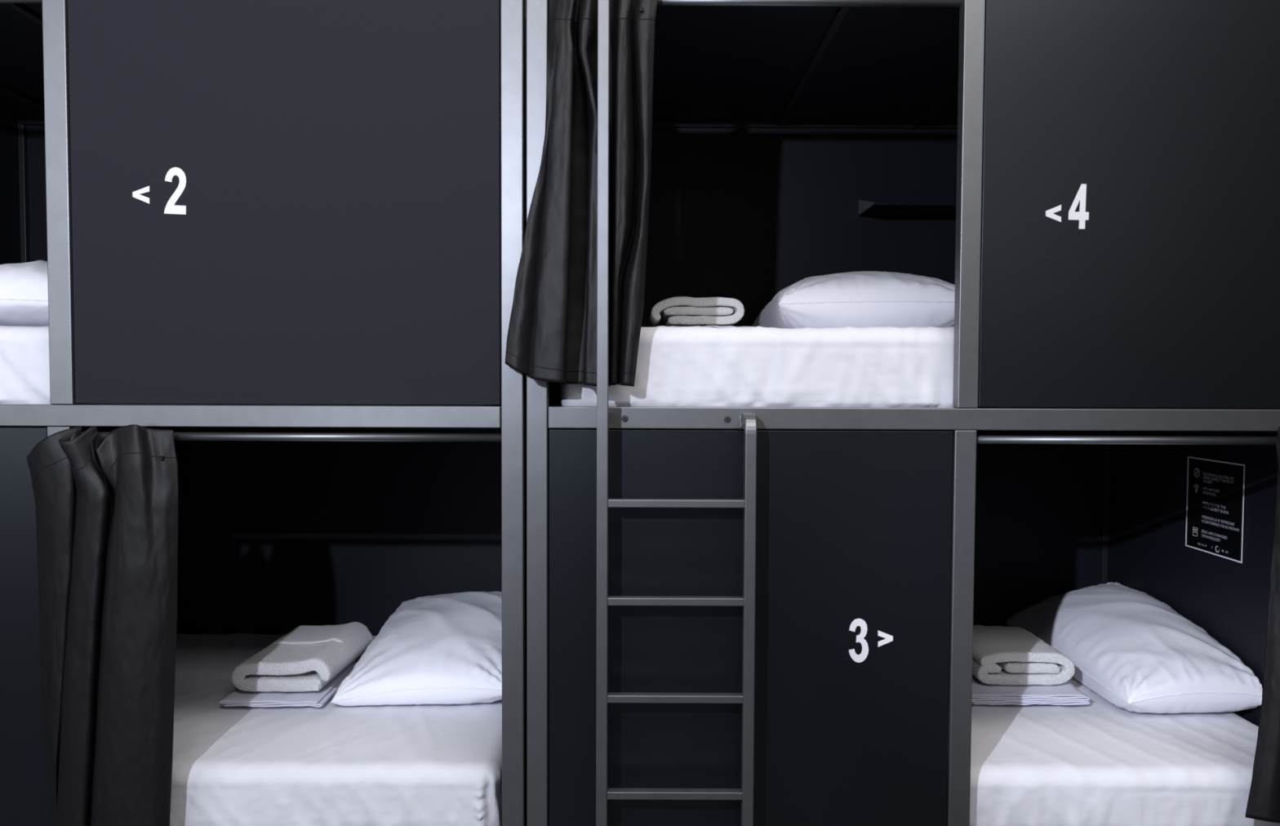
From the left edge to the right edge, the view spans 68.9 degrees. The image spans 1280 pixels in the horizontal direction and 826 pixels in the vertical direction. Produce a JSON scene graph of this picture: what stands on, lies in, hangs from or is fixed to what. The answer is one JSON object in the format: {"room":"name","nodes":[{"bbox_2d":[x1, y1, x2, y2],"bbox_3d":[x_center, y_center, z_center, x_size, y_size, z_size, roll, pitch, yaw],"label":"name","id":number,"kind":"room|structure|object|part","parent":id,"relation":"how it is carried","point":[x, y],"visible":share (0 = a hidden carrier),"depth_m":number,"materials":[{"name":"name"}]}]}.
{"room":"dormitory","nodes":[
{"label":"dormitory","id":0,"kind":"room"},
{"bbox_2d":[524,0,526,21],"bbox_3d":[0.301,-0.216,3.652,8.600,2.950,0.100,0,2,0],"label":"wall","id":1,"kind":"structure","parent":0,"point":[525,0],"depth_m":3.55,"materials":[{"name":"black"}]},
{"bbox_3d":[0.294,1.452,-0.496,12.600,0.060,8.520,0,2,0],"label":"floor","id":2,"kind":"structure","parent":0,"visible":0},
{"bbox_2d":[0,0,526,825],"bbox_3d":[-1.433,0.109,2.874,2.317,2.348,1.359,0,2,0],"label":"bunk bed","id":3,"kind":"object","parent":2,"relation":"on","point":[224,202],"visible":0.6,"depth_m":2.19,"materials":[{"name":"black wood"}]},
{"bbox_3d":[-2.305,0.097,2.868,0.014,2.326,1.272,0,2,0],"label":"panel","id":4,"kind":"part","parent":3,"relation":"part of","materials":[{"name":"black laminate"}]},
{"bbox_3d":[-1.835,-0.968,2.176,0.912,0.020,0.020,0,2,0],"label":"curtain rod","id":5,"kind":"part","parent":3,"relation":"part of","materials":[{"name":"silver metal"}]},
{"bbox_3d":[-2.284,-0.554,3.467,0.021,1.020,0.021,0,2,0],"label":"corner trim","id":6,"kind":"part","parent":3,"relation":"part of","materials":[{"name":"black metal"}]},
{"bbox_3d":[-1.845,0.532,2.223,0.894,0.999,0.016,0,2,0],"label":"panel","id":7,"kind":"part","parent":3,"relation":"part of","materials":[{"name":"black laminate"}]},
{"bbox_3d":[-1.355,-0.504,2.188,0.053,0.968,0.037,0,2,0],"label":"post","id":8,"kind":"part","parent":3,"relation":"part of","materials":[{"name":"grey metal"}]},
{"bbox_3d":[-1.368,0.534,2.229,0.053,1.005,0.037,0,2,0],"label":"post","id":9,"kind":"part","parent":3,"relation":"part of","materials":[{"name":"grey metal"}]},
{"bbox_2d":[26,424,178,825],"bbox_3d":[-1.248,0.519,2.171,0.347,0.986,0.066,0,2,0],"label":"curtain","id":10,"kind":"object","parent":3,"relation":"hanging from","point":[107,511],"visible":1,"depth_m":2.15,"materials":[{"name":"black fabric"}]},
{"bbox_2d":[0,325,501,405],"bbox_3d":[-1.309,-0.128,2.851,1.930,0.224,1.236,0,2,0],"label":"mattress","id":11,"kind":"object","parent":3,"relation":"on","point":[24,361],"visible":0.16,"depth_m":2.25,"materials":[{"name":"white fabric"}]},
{"bbox_2d":[0,260,48,326],"bbox_3d":[-1.774,-0.362,2.951,0.554,0.223,0.754,0,2,0],"label":"pillow","id":12,"kind":"object","parent":11,"relation":"on","point":[24,286],"visible":0.16,"depth_m":2.60,"materials":[{"name":"white fabric"}]},
{"bbox_3d":[-1.310,0.006,2.208,1.964,0.051,0.037,0,2,0],"label":"rail","id":13,"kind":"part","parent":3,"relation":"part of","materials":[{"name":"grey metal"}]},
{"bbox_3d":[-1.305,-1.058,2.823,1.976,0.012,1.272,0,2,0],"label":"ceiling panel","id":14,"kind":"part","parent":3,"relation":"part of","materials":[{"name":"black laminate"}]},
{"bbox_3d":[-1.310,0.075,3.509,1.976,2.326,0.012,0,2,0],"label":"panel","id":15,"kind":"part","parent":3,"relation":"part of","materials":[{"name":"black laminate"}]},
{"bbox_3d":[-0.826,-0.501,2.183,0.998,0.961,0.016,0,2,0],"label":"panel","id":16,"kind":"part","parent":3,"relation":"part of","materials":[{"name":"black wood"}]},
{"bbox_3d":[-0.833,0.057,2.216,1.016,0.020,0.020,0,2,0],"label":"curtain rod","id":17,"kind":"part","parent":3,"relation":"part of","materials":[{"name":"silver metal"}]},
{"bbox_2d":[169,632,502,825],"bbox_3d":[-1.311,0.940,2.889,1.934,0.201,1.242,0,2,0],"label":"mattress","id":18,"kind":"object","parent":3,"relation":"on","point":[331,764],"visible":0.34,"depth_m":2.35,"materials":[{"name":"white fabric"}]},
{"bbox_2d":[219,662,356,707],"bbox_3d":[-1.059,0.828,2.864,0.301,0.021,0.380,0,2,0],"label":"sheet","id":19,"kind":"object","parent":18,"relation":"on","point":[237,697],"visible":0.42,"depth_m":2.71,"materials":[{"name":"white fabric"}]},
{"bbox_2d":[231,622,373,692],"bbox_3d":[-1.040,0.756,2.913,0.311,0.111,0.394,0,2,0],"label":"towel","id":20,"kind":"object","parent":19,"relation":"on","point":[306,658],"visible":1,"depth_m":2.78,"materials":[{"name":"white fabric"}]},
{"bbox_2d":[330,591,502,706],"bbox_3d":[-0.620,0.735,3.069,0.539,0.191,0.794,0,2,0],"label":"pillow","id":21,"kind":"object","parent":18,"relation":"on","point":[440,649],"visible":0.73,"depth_m":2.77,"materials":[{"name":"white fabric"}]},
{"bbox_3d":[-0.300,0.139,2.213,0.051,2.348,0.037,0,2,0],"label":"post","id":22,"kind":"part","parent":3,"relation":"part of","materials":[{"name":"grey metal"}]},
{"bbox_3d":[-0.315,0.104,2.868,0.014,2.326,1.272,0,2,0],"label":"panel","id":23,"kind":"part","parent":3,"relation":"part of","materials":[{"name":"grey metal"}]},
{"bbox_2d":[526,0,1279,825],"bbox_3d":[0.770,0.117,2.870,2.073,2.348,1.365,0,2,0],"label":"bunk bed","id":24,"kind":"object","parent":2,"relation":"on","point":[1095,184],"visible":0.82,"depth_m":2.21,"materials":[{"name":"black laminate"}]},
{"bbox_3d":[-0.242,0.139,2.213,0.049,2.348,0.037,0,2,0],"label":"post","id":25,"kind":"part","parent":24,"relation":"part of","materials":[{"name":"grey metal"}]},
{"bbox_3d":[-0.229,0.105,2.868,0.014,2.326,1.272,0,2,0],"label":"panel","id":26,"kind":"part","parent":24,"relation":"part of","materials":[{"name":"black laminate"}]},
{"bbox_2d":[505,0,657,386],"bbox_3d":[-0.135,-0.518,2.166,0.350,0.913,0.128,0,2,0],"label":"curtain","id":27,"kind":"object","parent":24,"relation":"hanging from","point":[552,336],"visible":0.89,"depth_m":2.14,"materials":[{"name":"black fabric"}]},
{"bbox_2d":[595,0,756,825],"bbox_3d":[0.081,0.092,2.150,0.366,2.450,0.085,0,2,0],"label":"ladder","id":28,"kind":"object","parent":24,"relation":"attached to","point":[746,698],"visible":1,"depth_m":2.12,"materials":[{"name":"grey metal"}]},
{"bbox_3d":[0.259,0.540,2.223,0.951,0.999,0.016,0,2,0],"label":"panel","id":29,"kind":"part","parent":24,"relation":"part of","materials":[{"name":"black laminate"}]},
{"bbox_3d":[0.773,-1.050,2.823,1.981,0.012,1.272,0,2,0],"label":"ceiling panel","id":30,"kind":"part","parent":24,"relation":"part of","materials":[{"name":"black laminate"}]},
{"bbox_3d":[0.268,-0.960,2.176,0.964,0.020,0.020,0,2,0],"label":"curtain rod","id":31,"kind":"part","parent":24,"relation":"part of","materials":[{"name":"silver metal"}]},
{"bbox_3d":[0.769,0.084,3.509,1.981,2.326,0.012,0,2,0],"label":"panel","id":32,"kind":"part","parent":24,"relation":"part of","materials":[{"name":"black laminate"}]},
{"bbox_2d":[858,200,874,214],"bbox_3d":[0.815,-0.759,3.358,0.003,0.057,0.225,0,2,0],"label":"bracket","id":33,"kind":"object","parent":24,"relation":"attached to","point":[865,207],"depth_m":3.38,"materials":[{"name":"grey metal"}]},
{"bbox_2d":[858,202,955,216],"bbox_3d":[1.043,-0.732,3.359,0.460,0.009,0.225,0,2,0],"label":"shelf","id":34,"kind":"object","parent":24,"relation":"attached to","point":[868,209],"depth_m":3.34,"materials":[{"name":"black laminate"}]},
{"bbox_3d":[0.769,0.014,2.208,1.969,0.051,0.037,0,2,0],"label":"rail","id":35,"kind":"part","parent":24,"relation":"part of","materials":[{"name":"grey metal"}]},
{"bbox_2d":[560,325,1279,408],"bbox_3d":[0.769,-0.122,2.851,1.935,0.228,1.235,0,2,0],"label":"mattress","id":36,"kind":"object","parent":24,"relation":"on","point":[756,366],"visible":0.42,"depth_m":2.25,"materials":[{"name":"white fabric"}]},
{"bbox_2d":[671,325,754,328],"bbox_3d":[0.217,-0.253,2.895,0.268,0.021,0.338,0,2,0],"label":"sheet","id":37,"kind":"object","parent":36,"relation":"on","point":[717,326],"visible":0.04,"depth_m":2.73,"materials":[{"name":"white fabric"}]},
{"bbox_2d":[649,296,744,326],"bbox_3d":[0.170,-0.307,2.888,0.277,0.085,0.304,0,2,0],"label":"towel","id":38,"kind":"object","parent":37,"relation":"on","point":[678,311],"visible":0.92,"depth_m":2.74,"materials":[{"name":"white fabric"}]},
{"bbox_2d":[752,271,955,328],"bbox_3d":[0.694,-0.353,3.066,0.589,0.208,0.744,0,2,0],"label":"pillow","id":39,"kind":"object","parent":36,"relation":"on","point":[860,299],"visible":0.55,"depth_m":2.71,"materials":[{"name":"white fabric"}]},
{"bbox_3d":[0.764,0.542,2.229,0.051,1.005,0.037,0,2,0],"label":"post","id":40,"kind":"part","parent":24,"relation":"part of","materials":[{"name":"grey metal"}]},
{"bbox_3d":[0.771,-0.495,2.188,0.048,0.968,0.037,0,2,0],"label":"post","id":41,"kind":"part","parent":24,"relation":"part of","materials":[{"name":"grey metal"}]},
{"bbox_3d":[1.746,0.510,3.508,0.021,1.035,0.021,0,2,0],"label":"corner trim","id":42,"kind":"part","parent":24,"relation":"part of","materials":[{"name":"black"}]},
{"bbox_2d":[969,676,1279,825],"bbox_3d":[0.775,0.948,2.893,1.952,0.200,1.237,0,2,0],"label":"mattress","id":43,"kind":"object","parent":24,"relation":"on","point":[1100,762],"visible":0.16,"depth_m":2.32,"materials":[{"name":"white fabric"}]},
{"bbox_2d":[971,674,1090,705],"bbox_3d":[1.137,0.829,2.889,0.356,0.034,0.351,0,2,0],"label":"sheet","id":44,"kind":"object","parent":43,"relation":"on","point":[1064,694],"visible":0.41,"depth_m":2.72,"materials":[{"name":"white fabric"}]},
{"bbox_2d":[972,625,1075,685],"bbox_3d":[1.154,0.758,2.937,0.296,0.104,0.309,0,2,0],"label":"towel","id":45,"kind":"object","parent":44,"relation":"on","point":[1002,655],"visible":0.84,"depth_m":2.79,"materials":[{"name":"white fabric"}]},
{"bbox_2d":[1006,582,1262,713],"bbox_3d":[1.555,0.726,3.036,0.389,0.229,0.867,0,2,0],"label":"pillow","id":46,"kind":"object","parent":43,"relation":"on","point":[1128,646],"visible":0.89,"depth_m":2.79,"materials":[{"name":"white fabric"}]},
{"bbox_3d":[1.273,0.065,2.216,0.966,0.020,0.020,0,2,0],"label":"curtain rod","id":47,"kind":"part","parent":24,"relation":"part of","materials":[{"name":"silver metal"}]},
{"bbox_3d":[1.276,-0.493,2.183,0.955,0.961,0.016,0,2,0],"label":"panel","id":48,"kind":"part","parent":24,"relation":"part of","materials":[{"name":"black laminate"}]},
{"bbox_3d":[1.766,0.113,2.868,0.014,2.326,1.272,0,2,0],"label":"panel","id":49,"kind":"part","parent":24,"relation":"part of","materials":[{"name":"black laminate"}]},
{"bbox_2d":[1185,456,1245,563],"bbox_3d":[1.756,0.288,2.854,0.004,0.288,0.282,0,2,0],"label":"poster","id":50,"kind":"object","parent":24,"relation":"attached to","point":[1216,489],"visible":1,"depth_m":2.84,"materials":[{"name":"black paper"}]},
{"bbox_2d":[1244,426,1279,822],"bbox_3d":[1.585,0.505,2.173,0.308,0.956,0.052,0,2,0],"label":"curtain","id":51,"kind":"object","parent":24,"relation":"hanging from","point":[1264,798],"visible":1,"depth_m":2.17,"materials":[{"name":"black fabric"}]}
]}

